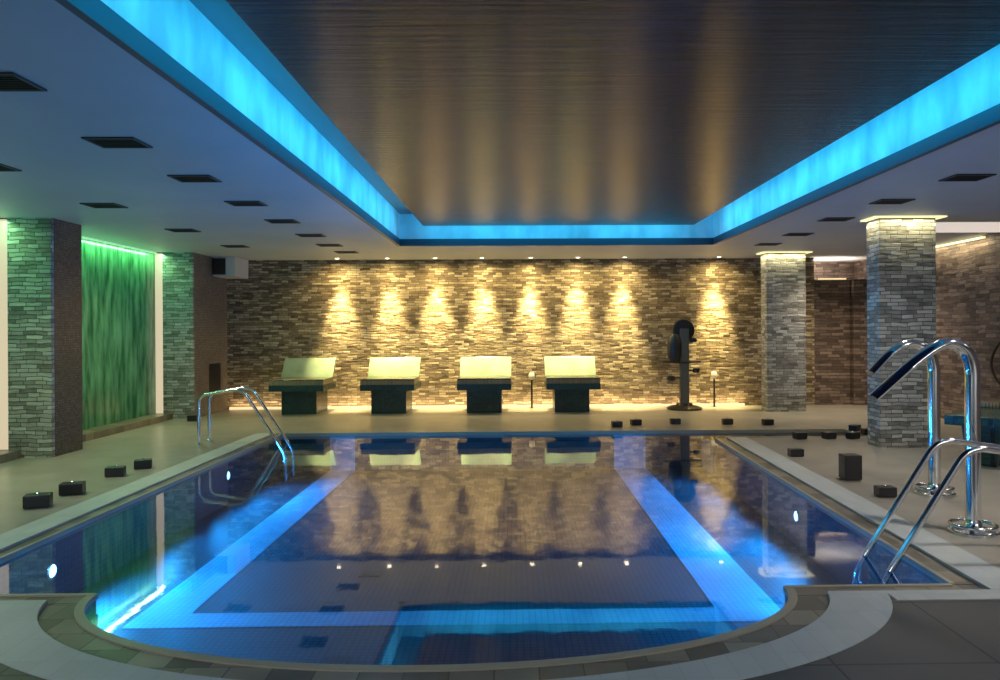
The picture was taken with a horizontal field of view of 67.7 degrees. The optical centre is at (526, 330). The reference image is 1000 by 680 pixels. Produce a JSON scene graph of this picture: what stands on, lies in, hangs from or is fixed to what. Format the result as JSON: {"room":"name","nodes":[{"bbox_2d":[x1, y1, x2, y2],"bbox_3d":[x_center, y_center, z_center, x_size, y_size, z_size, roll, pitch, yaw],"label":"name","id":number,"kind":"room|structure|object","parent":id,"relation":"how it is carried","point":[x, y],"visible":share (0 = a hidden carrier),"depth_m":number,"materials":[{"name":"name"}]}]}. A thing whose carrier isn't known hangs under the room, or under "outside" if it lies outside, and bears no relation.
{"room":"spa","nodes":[
{"label":"spa","id":0,"kind":"room"},
{"bbox_2d":[0,441,280,593],"bbox_3d":[-3.629,1.819,7.639,0.119,0.504,6.870,0,0,-1],"label":"wall","id":1,"kind":"structure","parent":0,"point":[87,554],"depth_m":6.68,"materials":[{"name":"tile"}]},
{"bbox_2d":[46,561,58,580],"bbox_3d":[-3.529,1.791,5.545,0.014,0.140,0.140,0,0,-1],"label":"lamp","id":2,"kind":"object","parent":1,"relation":"attached to","point":[52,570],"visible":1,"depth_m":5.54,"materials":[{"name":"silver metal"}]},
{"bbox_2d":[0,433,270,551],"bbox_3d":[-3.820,1.580,7.587,0.260,0.125,6.849,0,0,-1],"label":"trim","id":3,"kind":"structure","parent":1,"relation":"attached to","point":[16,536],"depth_m":6.77,"materials":[{"name":"white tile"}]},
{"bbox_2d":[0,435,275,556],"bbox_3d":[-3.645,1.599,7.639,0.090,0.125,6.670,0,0,-1],"label":"trim","id":4,"kind":"structure","parent":1,"relation":"attached to","point":[50,532],"depth_m":6.54,"materials":[{"name":"stone"}]},
{"bbox_2d":[189,0,411,213],"bbox_3d":[0.605,-1.964,5.360,5.240,0.079,13.800,0,0,-1],"label":"ceiling slab","id":5,"kind":"structure","parent":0,"point":[219,13],"depth_m":5.73,"materials":[{"name":"grey"}]},
{"bbox_2d":[85,594,787,626],"bbox_3d":[-0.498,1.801,3.812,6.023,0.504,1.080,0,0,-1],"label":"wall","id":6,"kind":"structure","parent":0,"point":[90,613],"depth_m":4.28,"materials":[{"name":"tile"}]},
{"bbox_2d":[37,586,829,679],"bbox_3d":[-0.479,1.583,3.748,4.410,0.120,1.210,0,0,-1],"label":"trim","id":7,"kind":"structure","parent":6,"relation":"attached to","point":[57,621],"depth_m":3.43,"materials":[{"name":"stone"}]},
{"bbox_2d":[0,590,892,679],"bbox_3d":[-0.477,1.561,3.573,5.075,0.124,1.280,0,0,-1],"label":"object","id":8,"kind":"structure","parent":6,"relation":"attached to","point":[850,618],"depth_m":3.47,"materials":[{"name":"white tile"}]},
{"bbox_2d":[0,434,954,597],"bbox_3d":[-0.456,1.529,7.674,6.290,0.037,6.700,0,0,-1],"label":"trim","id":9,"kind":"structure","parent":6,"relation":"attached to","point":[943,581],"depth_m":5.64,"materials":[{"name":"beige stone"}]},
{"bbox_2d":[0,585,982,603],"bbox_3d":[-0.486,1.582,4.283,6.303,0.122,0.140,0,0,-1],"label":"trim","id":10,"kind":"structure","parent":6,"relation":"attached to","point":[800,591],"depth_m":4.32,"materials":[{"name":"stone"}]},
{"bbox_2d":[886,589,999,600],"bbox_3d":[4.544,1.532,4.217,5.000,0.124,0.149,0,0,-1],"label":"trim","id":11,"kind":"structure","parent":6,"relation":"attached to","point":[971,594],"depth_m":4.18,"materials":[{"name":"white tile"}]},
{"bbox_2d":[79,467,841,664],"bbox_3d":[0.499,2.097,7.258,8.600,0.100,8.100,0,0,-1],"label":"floor","id":12,"kind":"structure","parent":0,"point":[578,538],"depth_m":6.49,"materials":[{"name":"tile"}]},
{"bbox_2d":[319,656,350,663],"bbox_3d":[-1.190,2.048,4.602,0.180,0.016,0.140,0,0,-1],"label":"floor drain","id":13,"kind":"object","parent":12,"relation":"on","point":[331,659],"visible":0.6,"depth_m":4.61,"materials":[{"name":"black"}]},
{"bbox_2d":[358,570,382,576],"bbox_3d":[-1.316,2.049,6.280,0.180,0.016,0.140,0,0,-1],"label":"floor drain","id":14,"kind":"object","parent":12,"relation":"on","point":[364,573],"visible":1,"depth_m":6.27,"materials":[{"name":"black metal"}]},
{"bbox_2d":[121,434,780,628],"bbox_3d":[-0.521,1.803,8.108,4.670,0.500,5.830,0,0,-1],"label":"tile stripe","id":15,"kind":"object","parent":12,"relation":"on","point":[734,596],"visible":0.97,"depth_m":5.90,"materials":[{"name":"blue tile"}]},
{"bbox_2d":[702,436,735,476],"bbox_3d":[3.679,1.798,10.723,2.130,0.460,0.730,0,0,-1],"label":"ledge","id":16,"kind":"object","parent":12,"relation":"on","point":[708,442],"visible":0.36,"depth_m":10.75,"materials":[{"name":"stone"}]},
{"bbox_2d":[281,434,701,470],"bbox_3d":[0.558,1.795,11.090,8.360,0.504,0.100,0,0,-1],"label":"wall","id":17,"kind":"structure","parent":0,"point":[573,451],"depth_m":11.02,"materials":[{"name":"tile"}]},
{"bbox_2d":[274,428,843,435],"bbox_3d":[0.496,1.517,11.064,8.480,0.051,0.050,0,0,-1],"label":"trim","id":18,"kind":"structure","parent":17,"relation":"attached to","point":[834,429],"depth_m":11.04,"materials":[{"name":"beige stone"}]},
{"bbox_2d":[0,0,999,261],"bbox_3d":[0.229,-1.461,6.595,13.520,0.120,18.380,0,0,-1],"label":"ceiling","id":19,"kind":"structure","parent":0,"point":[95,88],"depth_m":7.07,"materials":[{"name":"paint"}]},
{"bbox_2d":[0,163,21,171],"bbox_3d":[-4.506,-1.367,6.231,0.370,0.012,0.290,0,0,-1],"label":"ceiling vent","id":20,"kind":"object","parent":19,"relation":"in","point":[3,168],"visible":1,"depth_m":6.30,"materials":[{"name":"grey metal"}]},
{"bbox_2d":[0,165,15,170],"bbox_3d":[-4.506,-1.368,6.231,0.330,0.010,0.250,0,0,-1],"label":"grille","id":21,"kind":"object","parent":20,"relation":"attached to","point":[2,167],"depth_m":6.26,"materials":[{"name":"black metal"}]},
{"bbox_2d":[0,72,46,91],"bbox_3d":[-2.933,-1.377,4.125,0.370,0.012,0.290,0,0,-1],"label":"ceiling vent","id":22,"kind":"object","parent":19,"relation":"in","point":[9,81],"visible":1,"depth_m":4.16,"materials":[{"name":"grey metal"}]},
{"bbox_2d":[0,75,37,88],"bbox_3d":[-2.933,-1.378,4.125,0.330,0.010,0.250,0,0,-1],"label":"grille","id":23,"kind":"object","parent":22,"relation":"attached to","point":[6,81],"depth_m":4.15,"materials":[{"name":"black metal"}]},
{"bbox_2d":[80,203,127,207],"bbox_3d":[-4.616,-1.367,8.139,0.370,0.012,0.290,0,0,-1],"label":"ceiling vent","id":24,"kind":"object","parent":19,"relation":"in","point":[93,205],"visible":1,"depth_m":8.13,"materials":[{"name":"grey metal"}]},
{"bbox_2d":[85,204,123,207],"bbox_3d":[-4.616,-1.368,8.139,0.330,0.010,0.250,0,0,-1],"label":"grille","id":25,"kind":"object","parent":24,"relation":"attached to","point":[89,205],"depth_m":8.13,"materials":[{"name":"black metal"}]},
{"bbox_2d":[81,137,152,147],"bbox_3d":[-2.994,-1.376,5.454,0.370,0.012,0.290,0,0,-1],"label":"ceiling vent","id":26,"kind":"object","parent":19,"relation":"in","point":[103,142],"visible":1,"depth_m":5.45,"materials":[{"name":"grey metal"}]},
{"bbox_2d":[87,139,146,146],"bbox_3d":[-2.994,-1.377,5.454,0.330,0.010,0.250,0,0,-1],"label":"grille","id":27,"kind":"object","parent":26,"relation":"attached to","point":[99,142],"depth_m":5.45,"materials":[{"name":"black metal"}]},
{"bbox_2d":[164,229,200,231],"bbox_3d":[-4.687,-1.366,10.158,0.370,0.012,0.290,0,0,-1],"label":"ceiling vent","id":28,"kind":"object","parent":19,"relation":"in","point":[171,230],"visible":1,"depth_m":10.15,"materials":[{"name":"grey metal"}]},
{"bbox_2d":[167,175,221,182],"bbox_3d":[-3.004,-1.376,6.744,0.370,0.012,0.290,0,0,-1],"label":"ceiling vent","id":29,"kind":"object","parent":19,"relation":"in","point":[181,178],"visible":1,"depth_m":6.74,"materials":[{"name":"grey metal"}]},
{"bbox_2d":[173,176,217,181],"bbox_3d":[-3.004,-1.377,6.744,0.330,0.010,0.250,0,0,-1],"label":"grille","id":30,"kind":"object","parent":29,"relation":"attached to","point":[179,178],"depth_m":6.75,"materials":[{"name":"black metal"}]},
{"bbox_2d":[212,257,247,278],"bbox_3d":[-5.603,-1.187,14.108,0.410,0.360,0.712,0,0,-1],"label":"box","id":31,"kind":"object","parent":19,"relation":"attached to","point":[222,267],"visible":1,"depth_m":13.77,"materials":[{"name":"beige paint"}]},
{"bbox_2d":[212,258,225,274],"bbox_3d":[-5.682,-1.187,13.756,0.240,0.300,0.010,0,0,-1],"label":"grille","id":32,"kind":"object","parent":31,"relation":"attached to","point":[218,264],"depth_m":13.75,"materials":[{"name":"brown metal"}]},
{"bbox_2d":[220,245,249,247],"bbox_3d":[-4.727,-1.366,12.078,0.370,0.012,0.290,0,0,-1],"label":"ceiling vent","id":33,"kind":"object","parent":19,"relation":"in","point":[226,246],"visible":1,"depth_m":12.07,"materials":[{"name":"grey metal"}]},
{"bbox_2d":[224,201,267,205],"bbox_3d":[-3.034,-1.376,8.064,0.370,0.012,0.290,0,0,-1],"label":"ceiling vent","id":34,"kind":"object","parent":19,"relation":"in","point":[233,203],"visible":1,"depth_m":8.06,"materials":[{"name":"grey metal"}]},
{"bbox_2d":[228,202,264,205],"bbox_3d":[-3.034,-1.377,8.064,0.330,0.010,0.250,0,0,-1],"label":"grille","id":35,"kind":"object","parent":34,"relation":"attached to","point":[231,203],"depth_m":8.06,"materials":[{"name":"black metal"}]},
{"bbox_2d":[264,219,300,223],"bbox_3d":[-3.075,-1.376,9.383,0.370,0.012,0.290,0,0,-1],"label":"ceiling vent","id":36,"kind":"object","parent":19,"relation":"in","point":[272,221],"visible":1,"depth_m":9.38,"materials":[{"name":"grey metal"}]},
{"bbox_2d":[268,220,296,222],"bbox_3d":[-3.075,-1.377,9.383,0.330,0.010,0.250,0,0,-1],"label":"grille","id":37,"kind":"object","parent":36,"relation":"attached to","point":[270,221],"depth_m":9.38,"materials":[{"name":"black metal"}]},
{"bbox_2d":[295,234,325,236],"bbox_3d":[-3.116,-1.376,10.763,0.370,0.012,0.290,0,0,-1],"label":"ceiling vent","id":38,"kind":"object","parent":19,"relation":"in","point":[299,235],"visible":1,"depth_m":10.76,"materials":[{"name":"grey metal"}]},
{"bbox_2d":[316,244,342,246],"bbox_3d":[-3.176,-1.375,12.012,0.370,0.012,0.290,0,0,-1],"label":"ceiling vent","id":39,"kind":"object","parent":19,"relation":"in","point":[320,245],"visible":1,"depth_m":12.01,"materials":[{"name":"grey metal"}]},
{"bbox_2d":[334,251,357,253],"bbox_3d":[-3.163,-1.375,13.082,0.370,0.012,0.290,0,0,-1],"label":"ceiling vent","id":40,"kind":"object","parent":19,"relation":"in","point":[338,252],"visible":1,"depth_m":13.08,"materials":[{"name":"grey metal"}]},
{"bbox_2d":[55,0,999,245],"bbox_3d":[0.608,-1.456,5.385,5.240,0.113,13.750,0,0,-1],"label":"trim","id":41,"kind":"structure","parent":19,"relation":"attached to","point":[95,13],"depth_m":5.88,"materials":[{"name":"blue"}]},
{"bbox_2d":[101,0,999,238],"bbox_3d":[0.606,-1.719,5.360,5.240,0.410,13.800,0,0,-1],"label":"cove","id":42,"kind":"object","parent":19,"relation":"attached to","point":[177,27],"visible":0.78,"depth_m":6.36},
{"bbox_2d":[226,0,999,225],"bbox_3d":[0.611,-1.674,5.110,4.260,0.040,13.160,0,0,-1],"label":"ceiling panel","id":43,"kind":"object","parent":42,"relation":"attached to","point":[471,112],"visible":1,"depth_m":5.01,"materials":[{"name":"brown wood"}]},
{"bbox_2d":[754,243,781,245],"bbox_3d":[3.971,-1.417,12.244,0.370,0.012,0.290,0,0,-1],"label":"ceiling vent","id":44,"kind":"object","parent":19,"relation":"in","point":[758,244],"visible":1,"depth_m":12.24,"materials":[{"name":"grey metal"}]},
{"bbox_2d":[782,233,813,235],"bbox_3d":[4.001,-1.418,10.974,0.370,0.012,0.290,0,0,-1],"label":"ceiling vent","id":45,"kind":"object","parent":19,"relation":"in","point":[787,234],"visible":1,"depth_m":10.97,"materials":[{"name":"grey metal"}]},
{"bbox_2d":[817,217,854,221],"bbox_3d":[3.944,-1.417,9.493,0.370,0.012,0.290,0,0,-1],"label":"ceiling vent","id":46,"kind":"object","parent":19,"relation":"in","point":[827,219],"visible":1,"depth_m":9.48,"materials":[{"name":"grey metal"}]},
{"bbox_2d":[821,218,851,220],"bbox_3d":[3.944,-1.418,9.493,0.330,0.010,0.250,0,0,-1],"label":"grille","id":47,"kind":"object","parent":46,"relation":"attached to","point":[824,219],"depth_m":9.49,"materials":[{"name":"black metal"}]},
{"bbox_2d":[869,199,914,203],"bbox_3d":[4.014,-1.418,8.184,0.370,0.012,0.290,0,0,-1],"label":"ceiling vent","id":48,"kind":"object","parent":19,"relation":"in","point":[881,201],"visible":1,"depth_m":8.15,"materials":[{"name":"grey metal"}]},
{"bbox_2d":[873,200,909,203],"bbox_3d":[4.014,-1.419,8.184,0.330,0.010,0.250,0,0,-1],"label":"grille","id":49,"kind":"object","parent":48,"relation":"attached to","point":[878,201],"depth_m":8.18,"materials":[{"name":"black metal"}]},
{"bbox_2d":[935,222,999,232],"bbox_3d":[6.121,-1.428,10.322,1.580,0.012,0.950,0,0,-1],"label":"ceiling light slot","id":50,"kind":"object","parent":19,"relation":"attached to","point":[940,227],"visible":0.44,"depth_m":10.25,"materials":[{"name":"grey"}]},
{"bbox_2d":[938,174,996,181],"bbox_3d":[4.085,-1.418,6.905,0.370,0.012,0.290,0,0,-1],"label":"ceiling vent","id":51,"kind":"object","parent":19,"relation":"in","point":[956,177],"visible":1,"depth_m":6.90,"materials":[{"name":"grey metal"}]},
{"bbox_2d":[943,176,988,180],"bbox_3d":[4.085,-1.419,6.905,0.330,0.010,0.250,0,0,-1],"label":"grille","id":52,"kind":"object","parent":51,"relation":"attached to","point":[951,178],"depth_m":6.93,"materials":[{"name":"black metal"}]},
{"bbox_2d":[0,405,999,568],"bbox_3d":[0.201,1.559,9.479,13.520,0.120,10.810,0,0,-1],"label":"deck","id":53,"kind":"object","parent":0,"point":[169,443],"visible":0.54,"depth_m":9.76,"materials":[{"name":"tile"}]},
{"bbox_2d":[23,492,52,508],"bbox_3d":[-4.222,1.461,6.435,0.198,0.129,0.144,0,0,-21],"label":"box","id":54,"kind":"object","parent":53,"relation":"on","point":[38,499],"visible":1,"depth_m":6.38,"materials":[{"name":"black plastic"}]},
{"bbox_2d":[0,218,82,457],"bbox_3d":[-6.071,0.086,9.306,0.650,2.900,0.640,0,0,-1],"label":"stone column","id":55,"kind":"structure","parent":53,"relation":"on","point":[41,415],"depth_m":8.99,"materials":[{"name":"stone"}]},
{"bbox_2d":[0,219,7,449],"bbox_3d":[-6.327,0.047,8.997,0.129,2.780,0.030,0,0,-1],"label":"light","id":56,"kind":"object","parent":55,"relation":"attached to","point":[3,222],"depth_m":8.98,"materials":[{"name":"grey"}]},
{"bbox_2d":[59,481,85,495],"bbox_3d":[-4.230,1.462,6.935,0.194,0.126,0.141,0,0,-18],"label":"box","id":57,"kind":"object","parent":53,"relation":"on","point":[70,488],"visible":1,"depth_m":6.88,"materials":[{"name":"black plastic"}]},
{"bbox_2d":[0,236,172,462],"bbox_3d":[-6.316,0.090,8.668,0.460,2.895,8.530,0,0,-1],"label":"wall","id":58,"kind":"structure","parent":53,"relation":"on","point":[118,281],"depth_m":11.66,"materials":[{"name":"green glass"}]},
{"bbox_2d":[81,236,156,253],"bbox_3d":[-6.414,-1.345,11.281,0.039,0.025,3.300,0,0,-1],"label":"light","id":59,"kind":"object","parent":58,"relation":"attached to","point":[83,239],"depth_m":11.64,"materials":[{"name":"green"}]},
{"bbox_2d":[105,465,125,477],"bbox_3d":[-4.303,1.468,7.794,0.176,0.114,0.128,0,0,-15],"label":"box","id":60,"kind":"object","parent":53,"relation":"on","point":[110,471],"visible":1,"depth_m":7.74,"materials":[{"name":"black plastic"}]},
{"bbox_2d":[134,458,151,469],"bbox_3d":[-4.240,1.468,8.235,0.176,0.114,0.128,0,0,-24],"label":"box","id":61,"kind":"object","parent":53,"relation":"on","point":[143,463],"visible":1,"depth_m":8.18,"materials":[{"name":"black plastic"}]},
{"bbox_2d":[155,252,227,418],"bbox_3d":[-6.137,0.086,13.716,0.654,2.900,1.540,0,0,-1],"label":"stone column","id":62,"kind":"structure","parent":53,"relation":"on","point":[191,302],"depth_m":12.95,"materials":[{"name":"grey stone"}]},
{"bbox_2d":[155,253,162,412],"bbox_3d":[-6.388,0.048,12.957,0.129,2.780,0.030,0,0,-1],"label":"light","id":63,"kind":"object","parent":62,"relation":"attached to","point":[159,256],"depth_m":12.94,"materials":[{"name":"grey"}]},
{"bbox_2d":[187,414,196,420],"bbox_3d":[-5.639,1.476,12.613,0.176,0.114,0.128,0,0,-1],"label":"box","id":64,"kind":"object","parent":53,"relation":"on","point":[193,417],"visible":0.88,"depth_m":12.55,"materials":[{"name":"black plastic"}]},
{"bbox_2d":[195,386,294,481],"bbox_3d":[-3.813,1.397,10.122,1.235,1.251,0.440,0,0,-1],"label":"pool ladder","id":65,"kind":"object","parent":53,"relation":"on","point":[238,389],"visible":1,"depth_m":9.95,"materials":[{"name":"silver metal"}]},
{"bbox_2d":[268,358,336,413],"bbox_3d":[-4.141,1.025,13.856,0.980,0.999,1.038,0,0,-1],"label":"lounger","id":66,"kind":"object","parent":53,"relation":"on","point":[303,385],"visible":1,"depth_m":13.56,"materials":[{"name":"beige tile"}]},
{"bbox_2d":[360,357,420,413],"bbox_3d":[-2.511,1.016,13.882,0.980,0.999,1.038,0,0,-1],"label":"lounger","id":67,"kind":"object","parent":53,"relation":"on","point":[391,381],"visible":1,"depth_m":13.59,"materials":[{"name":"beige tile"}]},
{"bbox_2d":[457,357,511,412],"bbox_3d":[-0.771,1.005,13.909,0.980,0.999,1.038,0,0,-1],"label":"lounger","id":68,"kind":"object","parent":53,"relation":"on","point":[484,379],"visible":1,"depth_m":13.61,"materials":[{"name":"beige fabric"}]},
{"bbox_2d":[229,403,744,409],"bbox_3d":[-0.743,1.482,14.543,10.050,0.045,0.045,0,0,-1],"label":"light strip","id":69,"kind":"object","parent":53,"relation":"on","point":[716,404],"visible":0.71,"depth_m":14.53,"materials":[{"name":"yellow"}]},
{"bbox_2d":[529,372,534,407],"bbox_3d":[0.102,1.154,14.423,0.120,0.690,0.118,0,0,-1],"label":"lamp","id":70,"kind":"object","parent":53,"relation":"on","point":[531,375],"visible":1,"depth_m":14.41,"materials":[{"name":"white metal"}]},
{"bbox_2d":[544,356,600,411],"bbox_3d":[0.839,0.996,13.934,0.980,0.999,1.038,0,0,-1],"label":"lounger","id":71,"kind":"object","parent":53,"relation":"on","point":[570,379],"visible":1,"depth_m":13.64,"materials":[{"name":"beige fabric"}]},
{"bbox_2d":[611,420,622,426],"bbox_3d":[1.399,1.440,11.523,0.158,0.103,0.115,0,0,-7],"label":"box","id":72,"kind":"object","parent":53,"relation":"on","point":[616,423],"visible":1,"depth_m":11.47,"materials":[{"name":"black plastic"}]},
{"bbox_2d":[630,418,641,424],"bbox_3d":[1.726,1.438,11.748,0.158,0.103,0.115,0,0,-12],"label":"box","id":73,"kind":"object","parent":53,"relation":"on","point":[635,421],"visible":1,"depth_m":11.70,"materials":[{"name":"black plastic"}]},
{"bbox_2d":[670,418,680,423],"bbox_3d":[2.364,1.435,11.838,0.158,0.103,0.115,0,0,-1],"label":"box","id":74,"kind":"object","parent":53,"relation":"on","point":[672,420],"visible":1,"depth_m":11.78,"materials":[{"name":"black plastic"}]},
{"bbox_2d":[662,319,701,410],"bbox_3d":[2.975,0.630,14.048,0.658,1.705,0.658,0,0,42],"label":"exercise machine","id":75,"kind":"object","parent":53,"relation":"on","point":[683,330],"visible":1,"depth_m":13.99,"materials":[{"name":"brown metal"}]},
{"bbox_2d":[711,371,716,406],"bbox_3d":[3.651,1.133,14.479,0.120,0.690,0.118,0,0,-1],"label":"lamp","id":76,"kind":"object","parent":53,"relation":"on","point":[714,373],"visible":1,"depth_m":14.46,"materials":[{"name":"beige paint"}]},
{"bbox_2d":[721,418,732,424],"bbox_3d":[3.175,1.430,11.771,0.158,0.103,0.115,0,0,-1],"label":"box","id":77,"kind":"object","parent":53,"relation":"on","point":[725,421],"visible":1,"depth_m":11.71,"materials":[{"name":"black plastic"}]},
{"bbox_2d":[761,418,773,424],"bbox_3d":[3.777,1.426,11.660,0.158,0.103,0.115,0,0,-7],"label":"box","id":78,"kind":"object","parent":53,"relation":"on","point":[767,421],"visible":1,"depth_m":11.61,"materials":[{"name":"black plastic"}]},
{"bbox_2d":[756,251,812,411],"bbox_3d":[4.718,0.022,13.628,0.900,2.900,0.415,0,0,-1],"label":"column","id":79,"kind":"structure","parent":53,"relation":"on","point":[783,274],"depth_m":13.52,"materials":[{"name":"grey stone"}]},
{"bbox_2d":[756,251,812,254],"bbox_3d":[4.710,-1.417,13.613,0.900,0.015,0.385,0,0,-1],"label":"light","id":80,"kind":"object","parent":79,"relation":"on","point":[805,252],"depth_m":13.51,"materials":[{"name":"grey"}]},
{"bbox_2d":[787,448,803,456],"bbox_3d":[3.172,1.430,8.770,0.158,0.103,0.115,0,0,-1],"label":"box","id":81,"kind":"object","parent":53,"relation":"on","point":[792,452],"visible":1,"depth_m":8.71,"materials":[{"name":"black plastic"}]},
{"bbox_2d":[792,431,806,439],"bbox_3d":[3.731,1.427,10.159,0.158,0.103,0.115,0,0,-12],"label":"box","id":82,"kind":"object","parent":53,"relation":"on","point":[795,435],"visible":1,"depth_m":10.11,"materials":[{"name":"black plastic"}]},
{"bbox_2d":[821,431,836,438],"bbox_3d":[4.130,1.424,10.165,0.158,0.103,0.115,0,0,-18],"label":"box","id":83,"kind":"object","parent":53,"relation":"on","point":[825,435],"visible":1,"depth_m":10.12,"materials":[{"name":"black plastic"}]},
{"bbox_2d":[838,453,861,480],"bbox_3d":[3.223,1.356,7.411,0.170,0.250,0.160,0,0,-1],"label":"box","id":84,"kind":"object","parent":53,"relation":"on","point":[850,464],"visible":1,"depth_m":7.33,"materials":[{"name":"black plastic"}]},
{"bbox_2d":[846,431,859,438],"bbox_3d":[4.451,1.422,10.150,0.158,0.103,0.115,0,0,-30],"label":"box","id":85,"kind":"object","parent":53,"relation":"on","point":[849,435],"visible":1,"depth_m":10.11,"materials":[{"name":"black plastic"}]},
{"bbox_2d":[848,424,860,431],"bbox_3d":[4.819,1.420,10.926,0.158,0.103,0.115,0,0,-41],"label":"box","id":86,"kind":"object","parent":53,"relation":"on","point":[853,427],"visible":0.94,"depth_m":10.88,"materials":[{"name":"black plastic"}]},
{"bbox_2d":[860,427,867,434],"bbox_3d":[4.825,1.420,10.526,0.158,0.103,0.115,0,0,-7],"label":"box","id":87,"kind":"object","parent":53,"relation":"on","point":[864,431],"visible":0.6,"depth_m":10.49,"materials":[{"name":"black plastic"}]},
{"bbox_2d":[874,485,896,497],"bbox_3d":[3.205,1.430,6.651,0.158,0.103,0.115,0,0,-1],"label":"box","id":88,"kind":"object","parent":53,"relation":"on","point":[882,491],"visible":1,"depth_m":6.59,"materials":[{"name":"black plastic"}]},
{"bbox_2d":[860,216,946,447],"bbox_3d":[4.783,0.022,9.458,0.900,2.900,0.435,0,0,-1],"label":"column","id":89,"kind":"structure","parent":53,"relation":"on","point":[901,250],"depth_m":9.34,"materials":[{"name":"grey stone"}]},
{"bbox_2d":[860,216,946,221],"bbox_3d":[4.775,-1.418,9.443,0.900,0.015,0.405,0,0,-1],"label":"light","id":90,"kind":"object","parent":89,"relation":"on","point":[876,218],"depth_m":9.33,"materials":[{"name":"white"}]},
{"bbox_2d":[866,339,955,496],"bbox_3d":[3.486,0.776,6.755,0.768,1.402,0.340,0,0,-1],"label":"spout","id":91,"kind":"object","parent":53,"relation":"on","point":[933,367],"visible":0.85,"depth_m":6.71,"materials":[{"name":"silver metal"}]},
{"bbox_2d":[852,438,999,583],"bbox_3d":[2.824,1.358,4.904,1.235,1.251,0.440,0,0,-1],"label":"pool ladder","id":92,"kind":"object","parent":53,"relation":"on","point":[976,446],"visible":0.78,"depth_m":5.04,"materials":[{"name":"silver metal"}]},
{"bbox_2d":[867,338,999,537],"bbox_3d":[2.986,0.766,5.467,0.927,1.428,0.340,0,0,-1],"label":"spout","id":93,"kind":"object","parent":53,"relation":"on","point":[972,526],"visible":0.98,"depth_m":5.43,"materials":[{"name":"silver metal"}]},
{"bbox_2d":[944,398,999,466],"bbox_3d":[5.474,1.158,8.586,2.000,0.620,0.560,0,0,-43],"label":"tiled bench","id":94,"kind":"object","parent":53,"relation":"on","point":[990,410],"visible":0.56,"depth_m":8.05,"materials":[{"name":"teal tile"}]},
{"bbox_2d":[981,398,999,407],"bbox_3d":[5.838,0.876,8.927,0.800,0.060,0.480,0,0,-43],"label":"cushion","id":95,"kind":"object","parent":94,"relation":"on","point":[995,403],"depth_m":8.78,"materials":[{"name":"green fabric"}]},
{"bbox_2d":[0,599,999,679],"bbox_3d":[0.338,1.558,0.740,13.520,0.120,6.670,0,0,-1],"label":"floor","id":96,"kind":"structure","parent":0,"point":[921,639],"depth_m":3.45,"materials":[{"name":"tile"}]},
{"bbox_2d":[227,258,814,408],"bbox_3d":[-0.079,0.051,14.681,11.500,2.900,0.200,0,0,-1],"label":"wall","id":97,"kind":"structure","parent":0,"point":[621,313],"depth_m":14.58,"materials":[{"name":"beige stone"}]},
{"bbox_2d":[272,432,845,440],"bbox_3d":[0.617,1.534,7.205,8.360,0.001,7.670,0,0,-1],"label":"trim","id":98,"kind":"object","parent":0,"point":[761,434],"visible":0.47,"depth_m":10.90,"materials":[{"name":"beige tile"}]},
{"bbox_2d":[715,441,938,583],"bbox_3d":[2.623,1.783,7.372,0.119,0.504,5.948,0,0,1],"label":"wall","id":99,"kind":"structure","parent":0,"point":[836,546],"depth_m":6.66,"materials":[{"name":"tile"}]},
{"bbox_2d":[793,509,798,523],"bbox_3d":[2.549,1.755,7.040,0.014,0.140,0.140,0,0,-1],"label":"lamp","id":100,"kind":"object","parent":99,"relation":"attached to","point":[795,512],"visible":1,"depth_m":7.02,"materials":[{"name":"silver metal"}]},
{"bbox_2d":[747,436,867,437],"bbox_3d":[3.764,1.535,10.340,1.970,0.126,0.040,0,0,-1],"label":"trim","id":101,"kind":"structure","parent":99,"relation":"attached to","point":[779,436],"depth_m":10.33,"materials":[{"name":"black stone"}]},
{"bbox_2d":[719,438,976,584],"bbox_3d":[2.656,1.562,7.372,0.130,0.125,5.948,0,0,1],"label":"trim","id":102,"kind":"structure","parent":99,"relation":"attached to","point":[955,577],"depth_m":5.85,"materials":[{"name":"stone"}]},
{"bbox_2d":[726,437,999,588],"bbox_3d":[2.855,1.541,7.306,0.270,0.125,6.092,0,0,1],"label":"trim","id":103,"kind":"structure","parent":99,"relation":"attached to","point":[984,574],"depth_m":5.77,"materials":[{"name":"white tile"}]},
{"bbox_2d":[814,262,852,279],"bbox_3d":[6.107,0.014,15.647,1.700,2.900,0.100,0,0,-1],"label":"wall","id":104,"kind":"structure","parent":0,"point":[821,269],"depth_m":15.60,"materials":[{"name":"stone"}]},
{"bbox_2d":[814,279,867,404],"bbox_3d":[6.272,0.228,14.755,1.200,2.470,0.350,0,0,-1],"label":"wall","id":105,"kind":"structure","parent":0,"point":[840,306],"depth_m":14.69,"materials":[{"name":"brick"}]},
{"bbox_2d":[818,278,845,279],"bbox_3d":[6.040,-1.022,14.716,0.550,0.028,0.040,0,0,-1],"label":"light strip","id":106,"kind":"object","parent":105,"relation":"on","point":[818,278],"visible":1,"depth_m":14.70,"materials":[{"name":"grey"}]},
{"bbox_2d":[853,232,999,418],"bbox_3d":[7.048,0.008,6.611,0.100,2.900,18.200,0,0,-1],"label":"wall","id":107,"kind":"structure","parent":0,"point":[967,273],"depth_m":11.68,"materials":[{"name":"stone"}]},
{"bbox_2d":[936,236,985,247],"bbox_3d":[6.874,-1.406,11.959,0.055,0.030,1.500,0,0,-1],"label":"light strip","id":108,"kind":"object","parent":107,"relation":"attached to","point":[981,237],"visible":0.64,"depth_m":11.75,"materials":[{"name":"grey"}]},
{"bbox_2d":[990,341,999,385],"bbox_3d":[6.909,0.470,10.269,0.089,0.822,1.521,0,0,-1],"label":"wall rail","id":109,"kind":"object","parent":107,"relation":"attached to","point":[998,343],"visible":1,"depth_m":10.93,"materials":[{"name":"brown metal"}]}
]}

